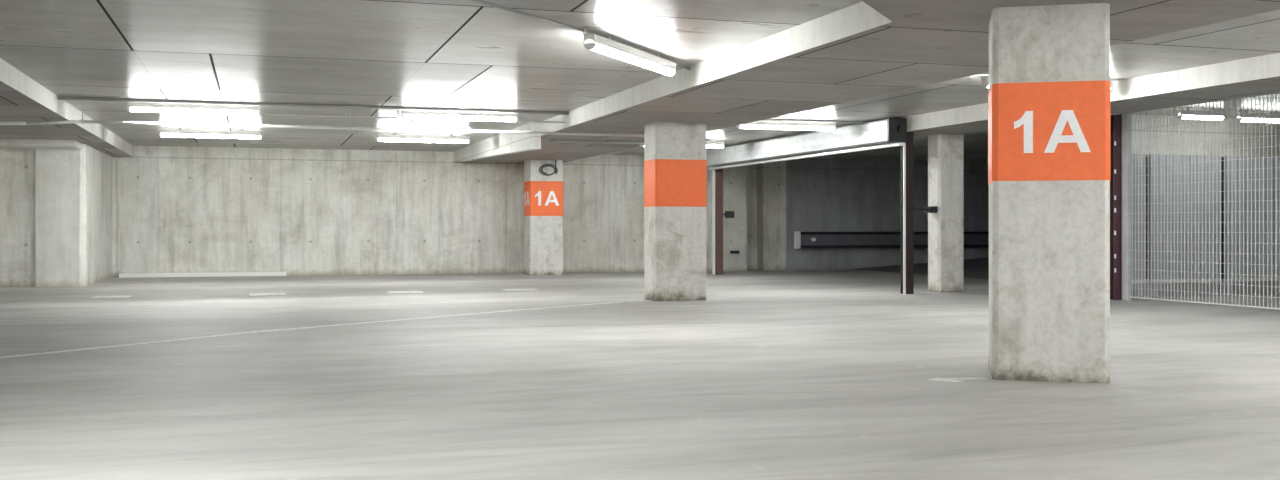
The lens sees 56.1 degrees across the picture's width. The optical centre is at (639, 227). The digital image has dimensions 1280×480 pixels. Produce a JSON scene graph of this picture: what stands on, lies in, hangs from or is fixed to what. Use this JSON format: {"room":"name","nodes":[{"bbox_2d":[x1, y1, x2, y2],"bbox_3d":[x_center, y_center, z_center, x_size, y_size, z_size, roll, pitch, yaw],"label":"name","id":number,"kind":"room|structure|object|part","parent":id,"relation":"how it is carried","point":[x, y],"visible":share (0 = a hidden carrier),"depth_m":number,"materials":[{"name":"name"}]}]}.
{"room":"parking garage","nodes":[
{"label":"parking garage","id":0,"kind":"room"},
{"bbox_2d":[0,148,35,286],"bbox_3d":[-16.781,-0.230,20.808,12.080,2.500,3.950,0,0,-18],"label":"wall","id":1,"kind":"structure","parent":0,"point":[17,166],"depth_m":20.66,"materials":[{"name":"concrete"}]},
{"bbox_2d":[0,138,81,149],"bbox_3d":[-15.765,-1.425,18.482,13.000,0.130,0.900,0,0,-18],"label":"beam","id":2,"kind":"structure","parent":1,"relation":"attached to","point":[9,143],"depth_m":19.94,"materials":[{"name":"concrete"}]},
{"bbox_2d":[0,58,131,155],"bbox_3d":[-11.482,-1.605,5.783,13.440,0.250,35.800,0,0,-18],"label":"beam","id":3,"kind":"structure","parent":1,"relation":"attached to","point":[22,99],"depth_m":16.22,"materials":[{"name":"concrete"}]},
{"bbox_2d":[36,143,112,286],"bbox_3d":[-10.629,-0.230,22.682,0.780,2.500,4.120,0,0,-18],"label":"concrete pillar","id":4,"kind":"structure","parent":1,"relation":"attached to","point":[74,188],"depth_m":20.79,"materials":[{"name":"concrete"}]},
{"bbox_2d":[113,146,785,276],"bbox_3d":[-9.984,-0.345,25.250,28.330,2.730,0.420,0,0,-18],"label":"wall","id":5,"kind":"structure","parent":0,"point":[221,209],"depth_m":26.44,"materials":[{"name":"concrete"}]},
{"bbox_2d":[118,156,157,276],"bbox_3d":[-10.408,-0.230,24.884,0.780,2.500,0.060,0,0,-18],"label":"wall","id":6,"kind":"structure","parent":5,"relation":"attached to","point":[137,176],"depth_m":24.84,"materials":[{"name":"concrete"}]},
{"bbox_2d":[454,122,540,162],"bbox_3d":[-2.885,-1.495,23.091,0.145,0.450,8.050,0,0,-18],"label":"beam","id":7,"kind":"structure","parent":5,"relation":"attached to","point":[501,144],"depth_m":21.46,"materials":[{"name":"concrete"}]},
{"bbox_2d":[723,165,746,270],"bbox_3d":[2.093,-0.230,28.800,0.660,2.500,1.000,0,0,-18],"label":"concrete pillar","id":8,"kind":"structure","parent":5,"relation":"attached to","point":[734,178],"depth_m":28.32,"materials":[{"name":"concrete"}]},
{"bbox_2d":[466,0,1279,162],"bbox_3d":[0.884,-1.605,9.729,5.600,0.250,35.800,0,0,-18],"label":"beam","id":9,"kind":"structure","parent":5,"relation":"attached to","point":[866,48],"depth_m":11.01,"materials":[{"name":"concrete"}]},
{"bbox_2d":[550,140,643,143],"bbox_3d":[-0.581,-1.435,20.074,1.900,0.040,0.040,0,0,-18],"label":"conduit","id":10,"kind":"object","parent":9,"relation":"attached to","point":[564,141],"visible":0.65,"depth_m":20.01,"materials":[{"name":"grey metal"}]},
{"bbox_2d":[729,53,1279,164],"bbox_3d":[6.886,-1.605,11.645,1.200,0.250,35.800,0,0,-18],"label":"beam","id":11,"kind":"structure","parent":5,"relation":"attached to","point":[1259,75],"depth_m":13.41,"materials":[{"name":"concrete"}]},
{"bbox_2d":[0,269,1279,479],"bbox_3d":[0.770,1.170,10.743,40.000,0.300,38.000,0,0,-18],"label":"floor","id":12,"kind":"structure","parent":0,"point":[816,374],"depth_m":7.58,"materials":[{"name":"concrete"}]},
{"bbox_2d":[91,295,132,297],"bbox_3d":[-7.821,1.018,17.763,0.540,0.002,0.520,0,0,-18],"label":"painted line","id":13,"kind":"object","parent":12,"relation":"on","point":[130,295],"visible":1,"depth_m":17.82,"materials":[{"name":"white paint"}]},
{"bbox_2d":[119,272,286,277],"bbox_3d":[-9.137,0.978,25.175,3.300,0.085,0.157,0,0,-18],"label":"kerb","id":14,"kind":"object","parent":12,"relation":"on","point":[201,274],"visible":1,"depth_m":25.11,"materials":[{"name":"concrete"}]},
{"bbox_2d":[249,293,286,295],"bbox_3d":[-5.715,1.018,18.435,0.540,0.002,0.520,0,0,-18],"label":"painted line","id":15,"kind":"object","parent":12,"relation":"on","point":[257,293],"visible":1,"depth_m":18.35,"materials":[{"name":"white paint"}]},
{"bbox_2d":[0,300,649,357],"bbox_3d":[-3.236,1.018,11.934,9.562,0.001,7.590,0,0,-18],"label":"painted line","id":16,"kind":"object","parent":12,"relation":"on","point":[639,300],"visible":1,"depth_m":11.80,"materials":[{"name":"white paint"}]},
{"bbox_2d":[387,291,424,292],"bbox_3d":[-3.724,1.018,19.070,0.540,0.002,0.520,0,0,-18],"label":"painted line","id":17,"kind":"object","parent":12,"relation":"on","point":[387,291],"visible":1,"depth_m":18.92,"materials":[{"name":"white paint"}]},
{"bbox_2d":[503,289,537,290],"bbox_3d":[-1.975,1.018,19.839,0.540,0.002,0.520,0,0,-18],"label":"painted line","id":18,"kind":"object","parent":12,"relation":"on","point":[503,289],"visible":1,"depth_m":19.85,"materials":[{"name":"white paint"}]},
{"bbox_2d":[524,159,562,274],"bbox_3d":[-2.106,-0.230,26.199,0.750,2.500,0.630,0,0,-18],"label":"concrete pillar","id":19,"kind":"structure","parent":12,"relation":"on","point":[543,194],"depth_m":25.92,"materials":[{"name":"grey concrete"}]},
{"bbox_2d":[539,160,557,175],"bbox_3d":[-1.976,-1.300,25.898,0.417,0.343,0.032,0,0,-18],"label":"cable","id":20,"kind":"object","parent":19,"relation":"attached to","point":[550,165],"visible":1,"depth_m":25.90,"materials":[{"name":"rubber"}]},
{"bbox_2d":[644,122,706,300],"bbox_3d":[0.501,-0.230,17.081,0.768,2.500,0.548,0,0,-18],"label":"concrete pillar","id":21,"kind":"structure","parent":12,"relation":"on","point":[675,162],"depth_m":16.84,"materials":[{"name":"grey concrete"}]},
{"bbox_2d":[706,117,936,293],"bbox_3d":[3.048,-0.335,22.392,1.047,2.710,8.370,0,0,-18],"label":"gate","id":22,"kind":"object","parent":12,"relation":"on","point":[889,130],"visible":0.98,"depth_m":20.42,"materials":[{"name":"metal"}]},
{"bbox_3d":[1.606,-0.145,26.198,0.050,2.330,0.060,0,0,-18],"label":"guide rail","id":23,"kind":"part","parent":22,"relation":"part of","materials":[{"name":"metal"}]},
{"bbox_3d":[1.707,-0.230,26.267,0.175,2.500,0.170,0,0,-18],"label":"post","id":24,"kind":"part","parent":22,"relation":"part of","materials":[{"name":"brown metal"}]},
{"bbox_3d":[2.791,-1.292,22.336,0.100,0.045,8.140,0,0,-18],"label":"head rail","id":25,"kind":"part","parent":22,"relation":"part of","materials":[{"name":"metal"}]},
{"bbox_3d":[3.938,-1.505,18.398,0.310,0.370,0.060,0,0,-18],"label":"plate","id":26,"kind":"part","parent":22,"relation":"part of","materials":[{"name":"black metal"}]},
{"bbox_3d":[4.076,-0.145,18.500,0.032,2.330,0.030,0,0,-18],"label":"guide rail","id":27,"kind":"part","parent":22,"relation":"part of","materials":[{"name":"metal"}]},
{"bbox_3d":[4.137,-0.280,18.588,0.135,2.600,0.160,0,0,-18],"label":"post","id":28,"kind":"part","parent":22,"relation":"part of","materials":[{"name":"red metal"}]},
{"bbox_2d":[855,258,988,278],"bbox_3d":[11.370,0.710,25.714,9.900,0.620,11.480,0,0,-18],"label":"ramp","id":29,"kind":"object","parent":12,"relation":"on","point":[978,268],"visible":0.14,"depth_m":28.19,"materials":[{"name":"concrete"}]},
{"bbox_2d":[928,134,963,292],"bbox_3d":[4.887,-0.230,19.173,0.470,2.500,0.360,0,0,-18],"label":"concrete pillar","id":30,"kind":"structure","parent":12,"relation":"on","point":[945,151],"depth_m":19.01,"materials":[{"name":"grey concrete"}]},
{"bbox_2d":[927,378,985,381],"bbox_3d":[2.140,1.018,8.062,0.420,0.001,0.240,0,0,-18],"label":"paint patch","id":31,"kind":"object","parent":12,"relation":"on","point":[936,379],"visible":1,"depth_m":8.06,"materials":[{"name":"white paint"}]},
{"bbox_2d":[988,3,1110,382],"bbox_3d":[2.817,-0.230,8.318,0.751,2.500,0.730,0,0,14],"label":"concrete pillar","id":32,"kind":"structure","parent":12,"relation":"on","point":[1049,96],"depth_m":7.97,"materials":[{"name":"grey concrete"}]},
{"bbox_2d":[1110,114,1121,299],"bbox_3d":[6.773,-0.330,17.064,0.150,2.700,0.106,0,0,-18],"label":"steel post","id":33,"kind":"object","parent":12,"relation":"on","point":[1116,120],"visible":0.89,"depth_m":17.02,"materials":[{"name":"brown metal"}]},
{"bbox_2d":[1131,154,1146,296],"bbox_3d":[7.189,-0.040,17.767,0.700,2.120,0.100,0,0,-18],"label":"panel","id":34,"kind":"object","parent":12,"relation":"on","point":[1144,280],"visible":0.33,"depth_m":17.82,"materials":[{"name":"white metal"}]},
{"bbox_3d":[7.189,0.795,17.767,0.700,0.050,0.100,0,0,-18],"label":"rail","id":35,"kind":"part","parent":34,"relation":"part of","materials":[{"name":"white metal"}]},
{"bbox_2d":[1146,155,1223,282],"bbox_3d":[9.284,-0.135,18.519,5.250,1.910,0.040,0,0,-18],"label":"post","id":36,"kind":"object","parent":12,"relation":"on","point":[1222,158],"visible":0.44,"depth_m":18.38,"materials":[{"name":"black metal"}]},
{"bbox_2d":[1149,154,1221,295],"bbox_3d":[8.227,-0.040,18.098,1.280,2.120,0.100,0,0,-18],"label":"panel","id":37,"kind":"object","parent":12,"relation":"on","point":[1205,157],"visible":0.73,"depth_m":18.11,"materials":[{"name":"white metal"}]},
{"bbox_3d":[8.227,0.795,18.098,1.280,0.050,0.100,0,0,-18],"label":"rail","id":38,"kind":"part","parent":37,"relation":"part of","materials":[{"name":"white metal"}]},
{"bbox_2d":[1122,94,1279,308],"bbox_3d":[8.080,-0.330,13.165,0.060,2.700,8.070,0,0,-18],"label":"mesh fence","id":39,"kind":"object","parent":12,"relation":"on","point":[1126,118],"visible":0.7,"depth_m":15.88,"materials":[{"name":"metal"}]},
{"bbox_3d":[6.871,-0.330,16.952,0.060,2.700,0.120,0,0,-18],"label":"post","id":40,"kind":"part","parent":39,"relation":"part of","materials":[{"name":"metal"}]},
{"bbox_2d":[1131,281,1279,296],"bbox_3d":[9.284,0.922,18.519,5.250,0.195,0.080,0,0,-18],"label":"plinth","id":41,"kind":"object","parent":12,"relation":"on","point":[1205,284],"visible":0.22,"depth_m":18.27,"materials":[{"name":"grey concrete"}]},
{"bbox_2d":[1225,156,1279,293],"bbox_3d":[9.618,-0.040,18.542,1.400,2.120,0.100,0,0,-18],"label":"panel","id":42,"kind":"object","parent":12,"relation":"on","point":[1226,157],"visible":0.7,"depth_m":18.44,"materials":[{"name":"white metal"}]},
{"bbox_3d":[9.618,0.795,18.542,1.400,0.050,0.100,0,0,-18],"label":"rail","id":43,"kind":"part","parent":42,"relation":"part of","materials":[{"name":"white metal"}]},
{"bbox_2d":[0,0,1279,161],"bbox_3d":[0.770,-1.835,10.743,40.000,0.250,38.000,0,0,-18],"label":"ceiling","id":44,"kind":"structure","parent":0,"point":[468,54],"depth_m":11.90,"materials":[{"name":"concrete"}]},
{"bbox_2d":[128,102,259,114],"bbox_3d":[-6.016,-1.630,16.219,1.670,0.170,0.100,0,0,-18],"label":"fluorescent light","id":45,"kind":"object","parent":44,"relation":"attached to","point":[132,106],"visible":0.89,"depth_m":16.17,"materials":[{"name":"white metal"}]},
{"bbox_2d":[130,107,256,114],"bbox_3d":[-6.016,-1.585,16.219,1.610,0.070,0.090,0,0,-18],"label":"diffuser","id":46,"kind":"object","parent":45,"relation":"attached to","point":[201,110],"depth_m":16.21,"materials":[{"name":"white plastic"}]},
{"bbox_2d":[159,128,261,138],"bbox_3d":[-7.373,-1.630,20.635,1.670,0.170,0.100,0,0,-18],"label":"fluorescent light","id":47,"kind":"object","parent":44,"relation":"attached to","point":[241,134],"visible":1,"depth_m":20.59,"materials":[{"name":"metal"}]},
{"bbox_2d":[161,134,259,138],"bbox_3d":[-7.373,-1.585,20.635,1.610,0.070,0.090,0,0,-18],"label":"diffuser","id":48,"kind":"object","parent":47,"relation":"attached to","point":[241,136],"depth_m":20.63,"materials":[{"name":"white plastic"}]},
{"bbox_2d":[58,96,568,114],"bbox_3d":[-4.284,-1.680,16.530,6.790,0.048,0.048,0,0,-18],"label":"conduit","id":49,"kind":"object","parent":44,"relation":"attached to","point":[59,97],"visible":1,"depth_m":16.42,"materials":[{"name":"grey metal"}]},
{"bbox_2d":[0,101,643,136],"bbox_3d":[-4.314,-1.505,16.904,10.036,0.410,0.450,0,0,-15],"label":"pipe","id":50,"kind":"object","parent":44,"relation":"hanging from","point":[82,121],"visible":0.87,"depth_m":16.76,"materials":[{"name":"metal"}]},
{"bbox_2d":[265,110,563,122],"bbox_3d":[-3.145,-1.627,17.156,4.240,0.165,0.040,0,0,-18],"label":"conduit","id":51,"kind":"object","parent":44,"relation":"attached to","point":[396,117],"visible":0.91,"depth_m":16.92,"materials":[{"name":"metal"}]},
{"bbox_2d":[376,133,469,143],"bbox_3d":[-3.909,-1.630,21.688,1.670,0.170,0.100,0,0,-18],"label":"fluorescent light","id":52,"kind":"object","parent":44,"relation":"attached to","point":[395,137],"visible":1,"depth_m":21.64,"materials":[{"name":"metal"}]},
{"bbox_2d":[379,138,467,142],"bbox_3d":[-3.909,-1.585,21.688,1.610,0.070,0.090,0,0,-18],"label":"diffuser","id":53,"kind":"object","parent":52,"relation":"attached to","point":[436,140],"depth_m":21.67,"materials":[{"name":"white plastic"}]},
{"bbox_2d":[401,110,517,121],"bbox_3d":[-2.581,-1.630,17.231,1.670,0.170,0.100,0,0,-18],"label":"fluorescent light","id":54,"kind":"object","parent":44,"relation":"attached to","point":[405,114],"visible":0.95,"depth_m":17.18,"materials":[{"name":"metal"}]},
{"bbox_2d":[404,115,515,121],"bbox_3d":[-2.581,-1.585,17.231,1.610,0.070,0.090,0,0,-18],"label":"diffuser","id":55,"kind":"object","parent":54,"relation":"attached to","point":[512,118],"depth_m":17.23,"materials":[{"name":"white plastic"}]},
{"bbox_2d":[470,0,689,69],"bbox_3d":[-0.353,-1.682,10.617,0.142,0.055,4.433,0,0,25],"label":"conduit","id":56,"kind":"object","parent":44,"relation":"attached to","point":[584,31],"visible":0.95,"depth_m":9.69,"materials":[{"name":"metal"}]},
{"bbox_2d":[584,34,675,76],"bbox_3d":[-0.058,-1.620,11.234,0.100,0.170,2.004,0,0,22],"label":"fluorescent light","id":57,"kind":"object","parent":44,"relation":"attached to","point":[594,42],"visible":1,"depth_m":11.00,"materials":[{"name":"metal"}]},
{"bbox_2d":[592,43,673,75],"bbox_3d":[-0.058,-1.575,11.234,0.090,0.070,1.932,0,0,22],"label":"diffuser","id":58,"kind":"object","parent":57,"relation":"attached to","point":[615,50],"depth_m":11.15,"materials":[{"name":"white plastic"}]},
{"bbox_2d":[642,139,724,147],"bbox_3d":[0.833,-1.630,23.044,1.670,0.170,0.100,0,0,-18],"label":"fluorescent light","id":59,"kind":"object","parent":44,"relation":"attached to","point":[709,144],"visible":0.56,"depth_m":23.20,"materials":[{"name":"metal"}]},
{"bbox_2d":[706,145,722,147],"bbox_3d":[0.833,-1.585,23.044,1.610,0.070,0.090,0,0,-18],"label":"diffuser","id":60,"kind":"object","parent":59,"relation":"attached to","point":[707,146],"depth_m":23.20,"materials":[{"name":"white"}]},
{"bbox_2d":[737,121,835,130],"bbox_3d":[2.314,-1.630,18.898,1.670,0.170,0.100,0,0,-18],"label":"fluorescent light","id":61,"kind":"object","parent":44,"relation":"attached to","point":[784,125],"visible":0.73,"depth_m":18.87,"materials":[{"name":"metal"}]},
{"bbox_2d":[741,125,833,130],"bbox_3d":[2.314,-1.585,18.898,1.610,0.070,0.090,0,0,-18],"label":"diffuser","id":62,"kind":"object","parent":61,"relation":"attached to","point":[784,127],"depth_m":18.89,"materials":[{"name":"white plastic"}]},
{"bbox_2d":[760,118,863,123],"bbox_3d":[2.330,-1.680,18.715,2.580,0.040,0.040,0,0,-18],"label":"conduit","id":63,"kind":"object","parent":44,"relation":"attached to","point":[770,119],"visible":0.65,"depth_m":18.83,"materials":[{"name":"grey metal"}]},
{"bbox_2d":[981,76,1112,91],"bbox_3d":[4.588,-1.630,13.483,1.670,0.170,0.100,0,0,-18],"label":"fluorescent light","id":64,"kind":"object","parent":44,"relation":"attached to","point":[985,79],"visible":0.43,"depth_m":13.22,"materials":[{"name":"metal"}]},
{"bbox_2d":[1178,108,1223,120],"bbox_3d":[8.016,-1.630,17.149,0.752,0.170,0.100,0,0,-18],"label":"fluorescent light","id":65,"kind":"object","parent":44,"relation":"attached to","point":[1216,113],"visible":0.73,"depth_m":17.10,"materials":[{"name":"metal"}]},
{"bbox_2d":[1182,115,1223,119],"bbox_3d":[8.016,-1.585,17.149,0.724,0.070,0.090,0,0,-18],"label":"diffuser","id":66,"kind":"object","parent":65,"relation":"attached to","point":[1205,117],"depth_m":17.13,"materials":[{"name":"white plastic"}]},
{"bbox_2d":[1236,111,1279,122],"bbox_3d":[9.081,-1.630,17.594,0.752,0.170,0.100,0,0,-18],"label":"fluorescent light","id":67,"kind":"object","parent":44,"relation":"attached to","point":[1237,114],"visible":0.73,"depth_m":17.54,"materials":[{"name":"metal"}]},
{"bbox_2d":[1241,118,1279,122],"bbox_3d":[9.081,-1.585,17.594,0.724,0.070,0.090,0,0,-18],"label":"diffuser","id":68,"kind":"object","parent":67,"relation":"attached to","point":[1245,119],"depth_m":17.57,"materials":[{"name":"white plastic"}]},
{"bbox_2d":[747,164,756,269],"bbox_3d":[2.537,-0.345,29.545,0.640,2.730,0.250,0,0,-18],"label":"wall","id":69,"kind":"structure","parent":0,"point":[751,169],"depth_m":29.48,"materials":[{"name":"concrete"}]},
{"bbox_2d":[786,158,988,269],"bbox_3d":[9.081,-0.345,31.292,11.670,2.730,0.500,0,0,-18],"label":"wall","id":70,"kind":"structure","parent":0,"point":[823,195],"depth_m":29.86,"materials":[{"name":"concrete"}]},
{"bbox_2d":[794,231,988,248],"bbox_3d":[8.190,0.290,30.517,9.440,0.420,0.395,0,0,-18],"label":"barrier","id":71,"kind":"object","parent":70,"relation":"attached to","point":[801,239],"visible":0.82,"depth_m":29.52,"materials":[{"name":"metal"}]},
{"bbox_3d":[3.797,0.290,28.968,0.130,0.420,0.115,0,0,-18],"label":"plate","id":72,"kind":"part","parent":71,"relation":"part of","materials":[{"name":"white paint"}]},
{"bbox_3d":[8.282,0.295,30.423,9.320,0.310,0.020,0,0,-18],"label":"rail","id":73,"kind":"part","parent":71,"relation":"part of","materials":[{"name":"metal"}]},
{"bbox_2d":[1131,114,1279,156],"bbox_3d":[12.310,-0.345,19.727,11.950,2.730,0.200,0,0,-18],"label":"wall","id":74,"kind":"structure","parent":0,"point":[1144,120],"depth_m":18.47,"materials":[{"name":"concrete"}]}
]}

